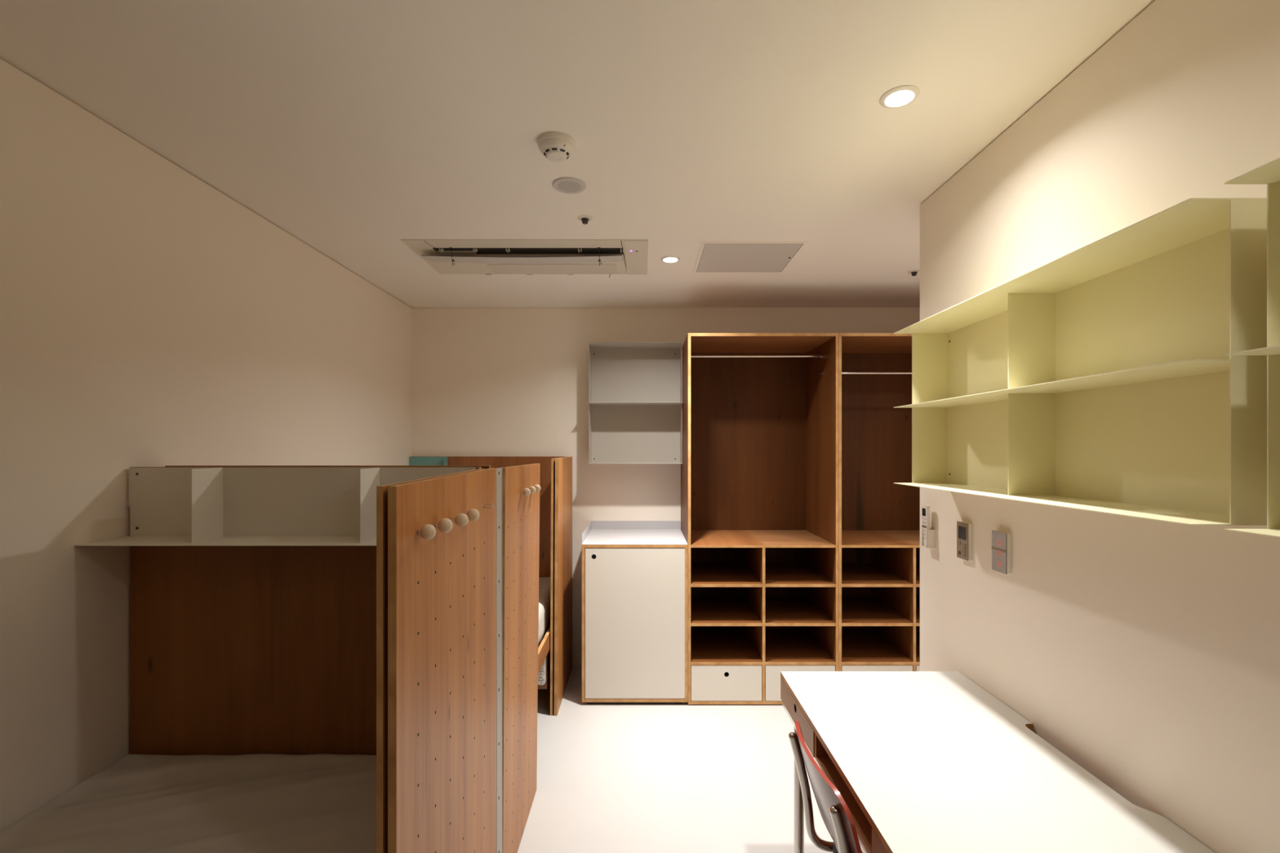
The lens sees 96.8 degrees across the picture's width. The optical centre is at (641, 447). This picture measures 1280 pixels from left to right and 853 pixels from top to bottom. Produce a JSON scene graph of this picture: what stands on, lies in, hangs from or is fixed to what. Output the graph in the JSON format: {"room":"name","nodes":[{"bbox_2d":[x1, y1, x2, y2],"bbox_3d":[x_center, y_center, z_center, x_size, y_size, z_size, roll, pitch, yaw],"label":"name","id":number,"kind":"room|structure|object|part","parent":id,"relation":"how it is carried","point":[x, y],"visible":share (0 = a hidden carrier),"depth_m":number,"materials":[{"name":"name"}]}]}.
{"room":"dormitory room","nodes":[
{"label":"dormitory room","id":0,"kind":"room"},
{"bbox_2d":[0,58,412,831],"bbox_3d":[-1.617,0.258,0.308,0.150,2.400,7.016,0,0,0],"label":"wall","id":1,"kind":"structure","parent":0,"point":[149,317],"depth_m":1.65,"materials":[{"name":"beige paint"}]},
{"bbox_2d":[0,0,1155,308],"bbox_3d":[0.239,-0.992,0.308,3.962,0.100,7.416,0,0,0],"label":"ceiling","id":2,"kind":"structure","parent":0,"point":[356,129],"depth_m":1.61,"materials":[{"name":"white paint"}]},
{"bbox_2d":[400,239,648,277],"bbox_3d":[-0.529,-0.901,2.835,1.119,0.082,0.531,0,0,0],"label":"air conditioner","id":3,"kind":"object","parent":2,"relation":"attached to","point":[446,256],"visible":1,"depth_m":2.74,"materials":[{"name":"beige plastic"}]},
{"bbox_2d":[432,248,622,253],"bbox_3d":[-0.536,-0.941,2.715,0.897,0.002,0.091,0,0,0],"label":"outlet","id":4,"kind":"object","parent":3,"relation":"attached to","point":[435,251],"depth_m":2.71,"materials":[{"name":"grey metal"}]},
{"bbox_2d":[487,264,617,274],"bbox_3d":[-0.460,-0.936,2.983,0.660,0.003,0.157,0,0,0],"label":"grille","id":5,"kind":"object","parent":3,"relation":"attached to","point":[493,268],"depth_m":2.97,"materials":[{"name":"beige"}]},
{"bbox_2d":[537,131,575,162],"bbox_3d":[-0.262,-0.917,1.752,0.116,0.049,0.116,0,0,0],"label":"smoke detector","id":6,"kind":"object","parent":2,"relation":"attached to","point":[557,147],"visible":1,"depth_m":1.72,"materials":[{"name":"beige plastic"}]},
{"bbox_2d":[552,177,586,193],"bbox_3d":[-0.259,-0.939,2.038,0.121,0.007,0.121,0,0,0],"label":"ceiling speaker","id":7,"kind":"object","parent":2,"relation":"attached to","point":[562,184],"visible":1,"depth_m":2.03,"materials":[{"name":"grey plastic"}]},
{"bbox_2d":[557,181,580,191],"bbox_3d":[-0.259,-0.936,2.038,0.082,0.002,0.082,0,0,0],"label":"grille","id":8,"kind":"object","parent":7,"relation":"attached to","point":[562,186],"depth_m":2.04,"materials":[{"name":"grey plastic"}]},
{"bbox_2d":[577,214,592,224],"bbox_3d":[-0.232,-0.931,2.333,0.064,0.022,0.064,0,0,0],"label":"sprinkler","id":9,"kind":"object","parent":2,"relation":"attached to","point":[584,219],"visible":1,"depth_m":2.32,"materials":[{"name":"white metal"}]},
{"bbox_2d":[660,255,680,262],"bbox_3d":[0.144,-0.937,2.837,0.099,0.010,0.099,0,0,0],"label":"recessed light","id":10,"kind":"object","parent":2,"relation":"in","point":[668,259],"visible":1,"depth_m":2.82,"materials":[{"name":"beige plastic"}]},
{"bbox_2d":[663,257,677,262],"bbox_3d":[0.144,-0.936,2.837,0.072,0.009,0.072,0,0,0],"label":"diffuser","id":11,"kind":"object","parent":10,"relation":"attached to","point":[665,260],"depth_m":2.83,"materials":[{"name":"beige plastic"}]},
{"bbox_2d":[693,240,808,272],"bbox_3d":[0.517,-0.938,2.818,0.482,0.008,0.453,0,0,0],"label":"ceiling access panel","id":12,"kind":"object","parent":2,"relation":"attached to","point":[717,256],"visible":1,"depth_m":2.78,"materials":[{"name":"white paint"}]},
{"bbox_2d":[879,84,919,108],"bbox_3d":[0.692,-0.937,1.526,0.099,0.010,0.099,0,0,0],"label":"recessed light","id":13,"kind":"object","parent":2,"relation":"in","point":[900,96],"visible":1,"depth_m":1.51,"materials":[{"name":"beige plastic"}]},
{"bbox_2d":[884,90,914,106],"bbox_3d":[0.692,-0.936,1.526,0.072,0.009,0.072,0,0,0],"label":"diffuser","id":14,"kind":"object","parent":13,"relation":"attached to","point":[892,98],"depth_m":1.52,"materials":[{"name":"beige plastic"}]},
{"bbox_2d":[907,269,919,275],"bbox_3d":[1.457,-0.931,3.040,0.064,0.022,0.064,0,0,0],"label":"sprinkler","id":15,"kind":"object","parent":2,"relation":"attached to","point":[914,272],"visible":0.97,"depth_m":3.03,"materials":[{"name":"white metal"}]},
{"bbox_2d":[412,307,919,665],"bbox_3d":[0.239,0.258,3.891,3.562,2.400,0.150,0,0,0],"label":"wall","id":16,"kind":"structure","parent":0,"point":[486,381],"depth_m":3.82,"materials":[{"name":"beige paint"}]},
{"bbox_2d":[588,342,682,463],"bbox_3d":[-0.039,-0.284,3.708,0.598,0.770,0.216,0,0,0],"label":"wall shelf","id":17,"kind":"object","parent":16,"relation":"attached to","point":[635,402],"visible":1,"depth_m":3.81,"materials":[{"name":"beige"}]},
{"bbox_3d":[-0.337,-0.477,3.732,0.002,0.380,0.164,0,0,0],"label":"plate","id":18,"kind":"part","parent":17,"relation":"part of","materials":[{"name":"grey metal"}]},
{"bbox_3d":[-0.337,-0.093,3.732,0.002,0.384,0.164,0,0,0],"label":"plate","id":19,"kind":"part","parent":17,"relation":"part of","materials":[{"name":"grey metal"}]},
{"bbox_3d":[0.259,-0.477,3.732,0.002,0.380,0.164,0,0,0],"label":"plate","id":20,"kind":"part","parent":17,"relation":"part of","materials":[{"name":"grey metal"}]},
{"bbox_3d":[0.259,-0.093,3.732,0.002,0.384,0.164,0,0,0],"label":"plate","id":21,"kind":"part","parent":17,"relation":"part of","materials":[{"name":"grey metal"}]},
{"bbox_2d":[517,665,833,852],"bbox_3d":[0.239,1.508,0.308,3.962,0.100,7.416,0,0,0],"label":"floor","id":22,"kind":"structure","parent":0,"point":[684,777],"depth_m":2.50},
{"bbox_2d":[129,466,480,755],"bbox_3d":[-1.002,0.758,0.709,1.068,1.400,2.018,0,0,0],"label":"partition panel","id":23,"kind":"object","parent":22,"relation":"on","point":[234,650],"visible":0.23,"depth_m":1.70,"materials":[{"name":"brown wood"}]},
{"bbox_2d":[0,754,376,852],"bbox_3d":[-1.025,0.968,0.711,1.017,0.183,1.959,0,0,0],"label":"mattress","id":24,"kind":"object","parent":23,"relation":"on","point":[139,803],"visible":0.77,"depth_m":1.40,"materials":[{"name":"grey"}]},
{"bbox_2d":[74,467,475,546],"bbox_3d":[-1.019,0.163,1.622,1.044,0.208,0.155,0,0,0],"label":"shelf","id":25,"kind":"object","parent":23,"relation":"attached to","point":[169,506],"visible":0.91,"depth_m":1.70,"materials":[{"name":"beige"}]},
{"bbox_2d":[164,456,565,688],"bbox_3d":[-1.013,0.758,2.810,1.045,1.400,1.956,0,0,0],"label":"bed","id":26,"kind":"object","parent":22,"relation":"on","point":[484,462],"depth_m":3.77,"materials":[{"name":"brown wood"}]},
{"bbox_3d":[-1.013,0.758,1.841,1.045,1.400,0.018,0,0,0],"label":"footboard","id":27,"kind":"part","parent":26,"relation":"part of","materials":[{"name":"brown wood"}]},
{"bbox_2d":[408,457,448,465],"bbox_3d":[-1.412,0.164,3.692,0.255,0.207,0.155,0,0,0],"label":"shelf","id":28,"kind":"object","parent":26,"relation":"attached to","point":[412,460],"visible":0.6,"depth_m":3.77,"materials":[{"name":"teal"}]},
{"bbox_3d":[-1.020,0.758,3.779,1.031,1.400,0.018,0,0,0],"label":"headboard","id":29,"kind":"part","parent":26,"relation":"part of","materials":[{"name":"brown wood"}]},
{"bbox_3d":[-0.550,1.204,3.119,0.060,0.249,0.042,0,0,0],"label":"power strip","id":30,"kind":"part","parent":26,"relation":"part of","materials":[{"name":"white plastic"}]},
{"bbox_3d":[-0.510,1.052,2.811,0.018,0.092,1.917,0,0,0],"label":"rail","id":31,"kind":"part","parent":26,"relation":"part of","materials":[{"name":"brown wood"}]},
{"bbox_2d":[537,577,551,648],"bbox_3d":[-1.031,0.946,2.812,1.008,0.226,1.900,0,0,0],"label":"mattress","id":32,"kind":"object","parent":26,"relation":"on","point":[544,583],"visible":0.07,"depth_m":3.21,"materials":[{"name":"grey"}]},
{"bbox_2d":[376,463,540,852],"bbox_3d":[-0.457,0.758,1.720,0.042,1.392,1.396,0,0,0],"label":"screen","id":33,"kind":"object","parent":22,"relation":"on","point":[457,610],"visible":0.97,"depth_m":1.37,"materials":[{"name":"brown wood"}]},
{"bbox_2d":[417,524,435,540],"bbox_3d":[-0.423,0.167,1.121,0.034,0.031,0.031,0,0,0],"label":"peg","id":34,"kind":"object","parent":33,"relation":"attached to","point":[428,531],"visible":1,"depth_m":1.11,"materials":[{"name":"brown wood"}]},
{"bbox_2d":[435,518,453,533],"bbox_3d":[-0.422,0.167,1.216,0.036,0.031,0.031,0,0,0],"label":"peg","id":35,"kind":"object","parent":33,"relation":"attached to","point":[445,525],"visible":1,"depth_m":1.21,"materials":[{"name":"brown wood"}]},
{"bbox_2d":[449,513,468,526],"bbox_3d":[-0.420,0.167,1.310,0.041,0.031,0.031,0,0,0],"label":"peg","id":36,"kind":"object","parent":33,"relation":"attached to","point":[460,519],"visible":0.94,"depth_m":1.30,"materials":[{"name":"brown wood"}]},
{"bbox_2d":[464,508,479,521],"bbox_3d":[-0.421,0.167,1.405,0.039,0.031,0.031,0,0,0],"label":"peg","id":37,"kind":"object","parent":33,"relation":"attached to","point":[473,514],"visible":0.89,"depth_m":1.39,"materials":[{"name":"beige wood"}]},
{"bbox_2d":[520,488,530,496],"bbox_3d":[-0.418,0.161,2.055,0.035,0.030,0.030,0,0,0],"label":"peg","id":38,"kind":"object","parent":33,"relation":"attached to","point":[526,491],"visible":1,"depth_m":2.04,"materials":[{"name":"beige wood"}]},
{"bbox_2d":[528,486,536,493],"bbox_3d":[-0.417,0.161,2.150,0.035,0.030,0.030,0,0,0],"label":"peg","id":39,"kind":"object","parent":33,"relation":"attached to","point":[532,489],"visible":0.7,"depth_m":2.14,"materials":[{"name":"beige wood"}]},
{"bbox_2d":[533,484,540,492],"bbox_3d":[-0.416,0.161,2.244,0.036,0.030,0.030,0,0,0],"label":"peg","id":40,"kind":"object","parent":33,"relation":"attached to","point":[537,486],"visible":0.73,"depth_m":2.23,"materials":[{"name":"beige wood"}]},
{"bbox_2d":[550,456,572,715],"bbox_3d":[-0.475,0.758,3.429,0.045,1.398,0.673,0,0,0],"label":"screen","id":41,"kind":"object","parent":22,"relation":"on","point":[561,597],"visible":1,"depth_m":3.21,"materials":[{"name":"brown wood"}]},
{"bbox_2d":[582,544,688,703],"bbox_3d":[-0.039,1.003,3.515,0.600,0.910,0.600,0,0,0],"label":"base cabinet","id":42,"kind":"object","parent":22,"relation":"on","point":[635,597],"visible":0.82,"depth_m":3.22,"materials":[{"name":"white wood"}]},
{"bbox_3d":[-0.330,1.003,3.515,0.016,0.874,0.600,0,0,0],"label":"panel","id":43,"kind":"part","parent":42,"relation":"part of","materials":[{"name":"brown wood"}]},
{"bbox_2d":[582,520,687,544],"bbox_3d":[-0.039,0.520,3.515,0.599,0.058,0.600,0,0,0],"label":"countertop","id":44,"kind":"structure","parent":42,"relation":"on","point":[597,532],"depth_m":3.63,"materials":[{"name":"grey"}]},
{"bbox_3d":[-0.039,0.547,3.515,0.599,0.002,0.600,0,0,0],"label":"plate","id":45,"kind":"part","parent":44,"relation":"part of","materials":[{"name":"white metal"}]},
{"bbox_3d":[-0.038,1.431,3.515,0.567,0.018,0.600,0,0,0],"label":"panel","id":46,"kind":"part","parent":42,"relation":"part of","materials":[{"name":"brown wood"}]},
{"bbox_3d":[-0.039,0.557,3.515,0.600,0.018,0.600,0,0,0],"label":"panel","id":47,"kind":"part","parent":42,"relation":"part of","materials":[{"name":"brown wood"}]},
{"bbox_3d":[0.253,1.003,3.515,0.016,0.874,0.600,0,0,0],"label":"panel","id":48,"kind":"part","parent":42,"relation":"part of","materials":[{"name":"brown wood"}]},
{"bbox_2d":[680,333,838,704],"bbox_3d":[0.688,0.402,3.515,0.852,2.101,0.600,0,0,0],"label":"wardrobe","id":49,"kind":"object","parent":22,"relation":"on","point":[759,467],"visible":0.88,"depth_m":3.66,"materials":[{"name":"brown wood"}]},
{"bbox_3d":[0.270,0.402,3.515,0.016,2.101,0.600,0,0,0],"label":"panel","id":50,"kind":"part","parent":49,"relation":"part of","materials":[{"name":"brown wood"}]},
{"bbox_2d":[690,595,762,626],"bbox_3d":[0.481,1.001,3.509,0.404,0.018,0.585,0,0,0],"label":"shelf","id":51,"kind":"object","parent":49,"relation":"attached to","point":[705,611],"depth_m":3.44,"materials":[{"name":"brown wood"}]},
{"bbox_2d":[690,563,762,586],"bbox_3d":[0.481,0.780,3.509,0.404,0.018,0.585,0,0,0],"label":"shelf","id":52,"kind":"object","parent":49,"relation":"attached to","point":[702,575],"depth_m":3.42,"materials":[{"name":"brown wood"}]},
{"bbox_3d":[0.481,1.332,3.224,0.399,0.200,0.016,0,0,0],"label":"drawer","id":53,"kind":"part","parent":49,"relation":"part of","materials":[{"name":"beige laminate"}]},
{"bbox_3d":[0.688,1.444,3.515,0.819,0.017,0.600,0,0,0],"label":"panel","id":54,"kind":"part","parent":49,"relation":"part of","materials":[{"name":"brown wood"}]},
{"bbox_3d":[0.688,0.402,3.808,0.819,2.066,0.013,0,0,0],"label":"panel","id":55,"kind":"part","parent":49,"relation":"part of","materials":[{"name":"brown wood"}]},
{"bbox_3d":[0.688,-0.554,3.446,0.819,0.017,0.017,0,0,0],"label":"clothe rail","id":56,"kind":"part","parent":49,"relation":"part of","materials":[{"name":"silver metal"}]},
{"bbox_3d":[0.688,-0.640,3.515,0.819,0.018,0.600,0,0,0],"label":"panel","id":57,"kind":"part","parent":49,"relation":"part of","materials":[{"name":"brown wood"}]},
{"bbox_2d":[690,629,835,665],"bbox_3d":[0.688,1.221,3.508,0.819,0.018,0.586,0,0,0],"label":"shelf","id":58,"kind":"object","parent":49,"relation":"attached to","point":[708,646],"depth_m":3.42,"materials":[{"name":"brown wood"}]},
{"bbox_3d":[0.898,1.332,3.224,0.393,0.200,0.016,0,0,0],"label":"drawer","id":59,"kind":"part","parent":49,"relation":"part of","materials":[{"name":"beige laminate"}]},
{"bbox_2d":[764,595,835,626],"bbox_3d":[0.898,1.001,3.509,0.398,0.018,0.585,0,0,0],"label":"shelf","id":60,"kind":"object","parent":49,"relation":"attached to","point":[780,611],"depth_m":3.42,"materials":[{"name":"brown wood"}]},
{"bbox_2d":[764,563,835,586],"bbox_3d":[0.898,0.780,3.509,0.398,0.018,0.585,0,0,0],"label":"shelf","id":61,"kind":"object","parent":49,"relation":"attached to","point":[776,575],"depth_m":3.40,"materials":[{"name":"brown wood"}]},
{"bbox_3d":[1.105,0.402,3.515,0.016,2.101,0.600,0,0,0],"label":"panel","id":62,"kind":"part","parent":49,"relation":"part of","materials":[{"name":"brown wood"}]},
{"bbox_2d":[788,720,862,852],"bbox_3d":[0.639,1.080,1.318,0.521,0.756,0.400,0,0,0],"label":"chair","id":63,"kind":"object","parent":22,"relation":"on","point":[835,814],"visible":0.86,"depth_m":1.28,"materials":[{"name":"silver wood"}]},
{"bbox_3d":[0.630,1.100,1.470,0.500,0.716,0.022,0,0,0],"label":"tube frame","id":64,"kind":"part","parent":63,"relation":"part of","materials":[{"name":"silver metal"}]},
{"bbox_3d":[0.505,1.026,1.445,0.036,0.014,0.036,0,0,0],"label":"seat mount","id":65,"kind":"part","parent":63,"relation":"part of","materials":[{"name":"silver metal"}]},
{"bbox_3d":[0.633,1.100,1.168,0.494,0.716,0.022,0,0,0],"label":"tube frame","id":66,"kind":"part","parent":63,"relation":"part of","materials":[{"name":"silver metal"}]},
{"bbox_2d":[838,333,919,671],"bbox_3d":[1.540,0.402,3.515,0.852,2.101,0.600,0,0,0],"label":"wardrobe","id":67,"kind":"object","parent":22,"relation":"on","point":[879,517],"visible":0.35,"depth_m":3.80,"materials":[{"name":"brown wood"}]},
{"bbox_3d":[1.123,0.402,3.515,0.016,2.101,0.600,0,0,0],"label":"panel","id":68,"kind":"part","parent":67,"relation":"part of","materials":[{"name":"brown wood"}]},
{"bbox_3d":[1.540,-0.640,3.515,0.819,0.018,0.600,0,0,0],"label":"panel","id":69,"kind":"part","parent":67,"relation":"part of","materials":[{"name":"brown wood"}]},
{"bbox_3d":[1.540,-0.452,3.446,0.819,0.017,0.017,0,0,0],"label":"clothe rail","id":70,"kind":"part","parent":67,"relation":"part of","materials":[{"name":"silver metal"}]},
{"bbox_2d":[841,595,912,626],"bbox_3d":[1.333,1.001,3.509,0.404,0.018,0.585,0,0,0],"label":"shelf","id":71,"kind":"object","parent":67,"relation":"attached to","point":[856,611],"depth_m":3.40,"materials":[{"name":"brown wood"}]},
{"bbox_2d":[841,563,912,586],"bbox_3d":[1.333,0.780,3.509,0.404,0.018,0.585,0,0,0],"label":"shelf","id":72,"kind":"object","parent":67,"relation":"attached to","point":[853,575],"depth_m":3.38,"materials":[{"name":"brown wood"}]},
{"bbox_3d":[1.333,1.332,3.224,0.399,0.200,0.016,0,0,0],"label":"drawer","id":73,"kind":"part","parent":67,"relation":"part of","materials":[{"name":"beige laminate"}]},
{"bbox_2d":[841,629,919,665],"bbox_3d":[1.540,1.221,3.508,0.819,0.018,0.586,0,0,0],"label":"shelf","id":74,"kind":"object","parent":67,"relation":"attached to","point":[859,646],"depth_m":3.39,"materials":[{"name":"brown wood"}]},
{"bbox_2d":[915,595,919,626],"bbox_3d":[1.751,1.001,3.509,0.398,0.018,0.585,0,0,0],"label":"shelf","id":75,"kind":"object","parent":67,"relation":"attached to","point":[917,597],"depth_m":3.46,"materials":[{"name":"brown wood"}]},
{"bbox_2d":[915,563,919,586],"bbox_3d":[1.751,0.780,3.509,0.398,0.018,0.585,0,0,0],"label":"shelf","id":76,"kind":"object","parent":67,"relation":"attached to","point":[917,565],"depth_m":3.44,"materials":[{"name":"brown wood"}]},
{"bbox_3d":[1.751,1.332,3.224,0.393,0.200,0.016,0,0,0],"label":"drawer","id":77,"kind":"part","parent":67,"relation":"part of","materials":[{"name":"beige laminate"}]},
{"bbox_2d":[780,671,1214,852],"bbox_3d":[0.771,1.108,1.143,0.603,0.700,1.566,0,0,0],"label":"desk","id":78,"kind":"object","parent":22,"relation":"on","point":[918,762],"visible":0.99,"depth_m":1.33,"materials":[{"name":"white laminate"}]},
{"bbox_3d":[0.476,0.812,1.742,0.012,0.072,0.367,0,0,0],"label":"drawer","id":79,"kind":"part","parent":78,"relation":"part of","materials":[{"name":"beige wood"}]},
{"bbox_3d":[0.491,1.166,1.775,0.031,0.584,0.031,0,0,0],"label":"leg","id":80,"kind":"part","parent":78,"relation":"part of","materials":[{"name":"silver metal"}]},
{"bbox_3d":[0.762,0.862,1.152,0.572,0.024,1.544,0,0,0],"label":"steel frame","id":81,"kind":"part","parent":78,"relation":"part of","materials":[{"name":"silver metal"}]},
{"bbox_3d":[0.476,0.812,0.977,0.012,0.072,0.373,0,0,0],"label":"drawer","id":82,"kind":"part","parent":78,"relation":"part of","materials":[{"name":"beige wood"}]},
{"bbox_2d":[920,0,1279,852],"bbox_3d":[1.149,0.258,-0.501,0.150,2.400,5.397,0,0,0],"label":"wall","id":83,"kind":"structure","parent":0,"point":[1144,652],"depth_m":1.25,"materials":[{"name":"beige paint"}]},
{"bbox_2d":[920,527,935,547],"bbox_3d":[1.059,0.330,2.103,0.031,0.072,0.048,0,0,0],"label":"remote holder","id":84,"kind":"object","parent":83,"relation":"attached to","point":[930,534],"visible":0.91,"depth_m":2.08,"materials":[{"name":"beige plastic"}]},
{"bbox_2d":[921,505,930,546],"bbox_3d":[1.052,0.288,2.103,0.018,0.150,0.040,0,0,0],"label":"remote control","id":85,"kind":"object","parent":84,"relation":"in","point":[926,517],"visible":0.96,"depth_m":2.10,"materials":[{"name":"beige plastic"}]},
{"bbox_2d":[956,520,972,560],"bbox_3d":[1.066,0.307,1.879,0.017,0.121,0.064,0,0,0],"label":"wall thermostat","id":86,"kind":"object","parent":83,"relation":"attached to","point":[964,530],"visible":1,"depth_m":1.86,"materials":[{"name":"beige plastic"}]},
{"bbox_2d":[991,529,1010,574],"bbox_3d":[1.066,0.309,1.686,0.017,0.119,0.067,0,0,0],"label":"wall switch","id":87,"kind":"object","parent":83,"relation":"attached to","point":[1001,541],"visible":1,"depth_m":1.67,"materials":[{"name":"beige plastic"}]},
{"bbox_2d":[893,197,1266,525],"bbox_3d":[0.980,-0.139,1.459,0.188,0.529,1.082,0,0,0],"label":"wall shelf","id":88,"kind":"object","parent":83,"relation":"attached to","point":[1099,377],"visible":0.95,"depth_m":1.25,"materials":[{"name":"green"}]},
{"bbox_3d":[1.073,-0.139,1.459,0.002,0.526,1.082,0,0,0],"label":"plate","id":89,"kind":"part","parent":88,"relation":"part of","materials":[{"name":"yellow metal"}]},
{"bbox_2d":[1224,157,1279,537],"bbox_3d":[0.980,-0.139,0.324,0.188,0.529,1.083,0,0,0],"label":"wall shelf","id":90,"kind":"object","parent":83,"relation":"attached to","point":[1268,174],"visible":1,"depth_m":0.86,"materials":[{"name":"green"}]}
]}

